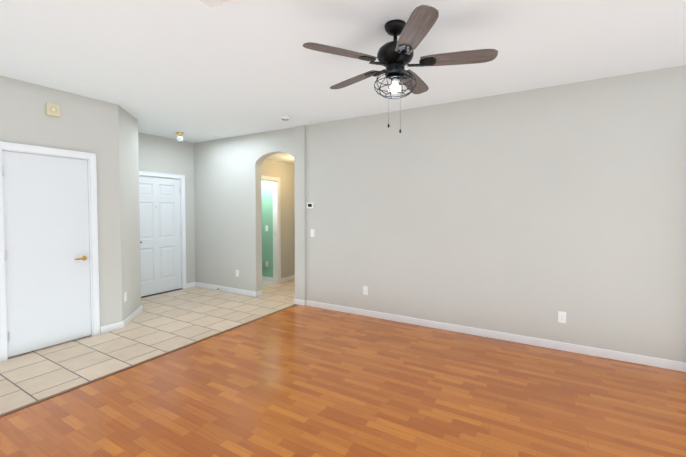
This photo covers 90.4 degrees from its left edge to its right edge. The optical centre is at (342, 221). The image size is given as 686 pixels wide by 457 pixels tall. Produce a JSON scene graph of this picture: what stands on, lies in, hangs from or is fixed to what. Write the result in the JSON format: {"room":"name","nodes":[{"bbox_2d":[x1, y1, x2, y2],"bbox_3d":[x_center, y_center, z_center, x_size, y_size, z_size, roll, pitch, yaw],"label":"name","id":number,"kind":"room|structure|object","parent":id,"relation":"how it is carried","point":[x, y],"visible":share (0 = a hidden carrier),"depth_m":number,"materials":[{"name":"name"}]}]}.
{"room":"empty living room","nodes":[
{"label":"empty living room","id":0,"kind":"room"},
{"bbox_2d":[0,75,121,326],"bbox_3d":[-4.094,0.018,2.019,0.140,2.740,5.110,1,2,31],"label":"wall","id":1,"kind":"structure","parent":0,"point":[85,124],"depth_m":3.91,"materials":[{"name":"paint"}]},
{"bbox_2d":[0,141,99,361],"bbox_3d":[-3.124,0.285,3.624,0.188,2.110,0.859,1,2,31],"label":"closet door","id":2,"kind":"structure","parent":1,"relation":"in","point":[49,280],"depth_m":3.58,"materials":[{"name":"white wood"}]},
{"bbox_2d":[46,103,59,116],"bbox_3d":[-3.050,-1.170,3.580,0.036,0.120,0.110,1,2,31],"label":"door chime","id":3,"kind":"object","parent":1,"relation":"attached to","point":[52,109],"visible":0.98,"depth_m":3.57,"materials":[{"name":"beige plastic"}]},
{"bbox_2d":[118,105,140,320],"bbox_3d":[-2.893,-0.057,4.515,0.140,2.740,0.721,0,2,-14],"label":"wall","id":4,"kind":"structure","parent":0,"point":[129,204],"depth_m":4.50,"materials":[{"name":"paint"}]},
{"bbox_2d":[0,279,294,413],"bbox_3d":[-2.957,1.365,3.811,2.600,0.060,9.000,1,2,31],"label":"floor","id":5,"kind":"structure","parent":0,"point":[160,324],"depth_m":3.81,"materials":[{"name":"beige tile"}]},
{"bbox_2d":[0,304,296,417],"bbox_3d":[-2.467,1.406,2.320,0.040,0.066,6.930,1,2,31],"label":"transition strip","id":6,"kind":"object","parent":5,"relation":"on","point":[63,392],"depth_m":3.08,"materials":[{"name":"brown wood"}]},
{"bbox_2d":[138,132,194,283],"bbox_3d":[-3.219,-0.117,6.511,0.640,2.740,2.780,1,2,31],"label":"wall","id":7,"kind":"structure","parent":0,"point":[158,154],"depth_m":6.23,"materials":[{"name":"paint"}]},
{"bbox_2d":[139,171,185,297],"bbox_3d":[-3.256,0.215,5.919,0.186,2.110,1.059,1,2,31],"label":"front door","id":8,"kind":"structure","parent":7,"relation":"in","point":[162,232],"depth_m":5.99,"materials":[{"name":"white painted wood"},{"name":"metal"}]},
{"bbox_2d":[261,181,272,277],"bbox_3d":[-1.803,0.011,7.224,1.080,2.440,0.120,1,2,31],"label":"wall","id":9,"kind":"structure","parent":0,"point":[267,214],"depth_m":7.01,"materials":[{"name":"paint"}]},
{"bbox_2d":[261,159,294,277],"bbox_3d":[-1.299,0.021,6.897,0.120,2.440,1.930,1,2,31],"label":"wall","id":10,"kind":"structure","parent":0,"point":[283,172],"depth_m":7.00,"materials":[{"name":"paint"}]},
{"bbox_2d":[261,175,280,282],"bbox_3d":[-1.542,0.199,6.466,0.142,2.110,0.914,1,2,31],"label":"door frame","id":11,"kind":"structure","parent":10,"relation":"attached to","point":[276,234],"depth_m":6.80,"materials":[{"name":"white wood"}]},
{"bbox_2d":[266,153,293,163],"bbox_3d":[-1.073,-1.247,6.808,2.720,0.100,2.070,1,2,31],"label":"ceiling","id":12,"kind":"structure","parent":0,"point":[285,157],"depth_m":6.32,"materials":[{"name":"paint"}]},
{"bbox_2d":[0,305,685,456],"bbox_3d":[0.457,1.461,0.596,6.750,0.060,6.930,1,2,31],"label":"floor","id":13,"kind":"structure","parent":0,"point":[301,381],"depth_m":2.58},
{"bbox_2d":[0,0,685,142],"bbox_3d":[-0.620,-1.387,1.146,9.530,0.120,7.210,1,2,31],"label":"ceiling","id":14,"kind":"structure","parent":0,"point":[193,71],"depth_m":2.76,"materials":[{"name":"paint"}]},
{"bbox_2d":[176,132,183,142],"bbox_3d":[-2.695,-1.379,5.630,0.128,0.165,0.128,1,2,31],"label":"ceiling light","id":15,"kind":"object","parent":14,"relation":"attached to","point":[179,138],"visible":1,"depth_m":5.60,"materials":[{"name":"white glass"}]},
{"bbox_2d":[195,0,238,10],"bbox_3d":[-0.811,-1.342,1.974,0.250,0.018,0.340,1,2,29],"label":"ceiling vent","id":16,"kind":"object","parent":14,"relation":"in","point":[212,5],"visible":0.94,"depth_m":2.10,"materials":[{"name":"white"}]},
{"bbox_2d":[280,116,289,120],"bbox_3d":[-0.793,-1.414,4.680,0.136,0.037,0.136,1,2,31],"label":"smoke detector","id":17,"kind":"object","parent":14,"relation":"attached to","point":[285,118],"visible":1,"depth_m":4.64,"materials":[{"name":"white plastic"}]},
{"bbox_2d":[303,5,497,132],"bbox_3d":[0.390,-0.993,2.430,1.282,0.743,1.230,1,2,31],"label":"ceiling fan","id":18,"kind":"object","parent":14,"relation":"hanging from","point":[394,57],"visible":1,"depth_m":2.29,"materials":[{"name":"black metal"}]},
{"bbox_2d":[194,65,685,362],"bbox_3d":[1.170,-0.048,4.220,9.530,2.740,0.168,1,2,31],"label":"wall","id":19,"kind":"structure","parent":0,"point":[530,213],"depth_m":3.84,"materials":[{"name":"paint"}]},
{"bbox_2d":[304,134,304,299],"bbox_3d":[-0.586,-0.119,5.151,0.012,2.655,0.008,1,2,31],"label":"trim","id":20,"kind":"structure","parent":19,"relation":"attached to","point":[304,216],"depth_m":5.15,"materials":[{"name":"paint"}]},
{"bbox_2d":[307,203,313,207],"bbox_3d":[-0.494,-0.236,5.118,0.114,0.086,0.022,1,2,31],"label":"thermostat","id":21,"kind":"object","parent":19,"relation":"attached to","point":[310,205],"visible":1,"depth_m":5.10,"materials":[{"name":"white plastic"}]},
{"bbox_2d":[311,229,314,236],"bbox_3d":[-0.459,0.179,5.116,0.070,0.115,0.011,1,2,31],"label":"switch plate","id":22,"kind":"object","parent":19,"relation":"attached to","point":[312,232],"visible":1,"depth_m":5.11,"materials":[{"name":"white plastic"}]},
{"bbox_2d":[363,286,367,294],"bbox_3d":[0.310,0.954,4.686,0.070,0.115,0.011,1,2,31],"label":"electrical outlet","id":23,"kind":"object","parent":19,"relation":"attached to","point":[365,290],"visible":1,"depth_m":4.68,"materials":[{"name":"white plastic"}]},
{"bbox_2d":[100,275,685,371],"bbox_3d":[-0.094,1.343,2.120,9.250,0.085,9.000,1,2,31],"label":"baseboard","id":24,"kind":"structure","parent":19,"relation":"attached to","point":[633,358],"depth_m":4.01,"materials":[{"name":"white wood"}]},
{"bbox_2d":[558,311,565,322],"bbox_3d":[2.271,0.997,3.529,0.070,0.115,0.011,1,2,31],"label":"electrical outlet","id":25,"kind":"object","parent":19,"relation":"attached to","point":[561,317],"visible":1,"depth_m":3.53,"materials":[{"name":"white plastic"}]}
]}

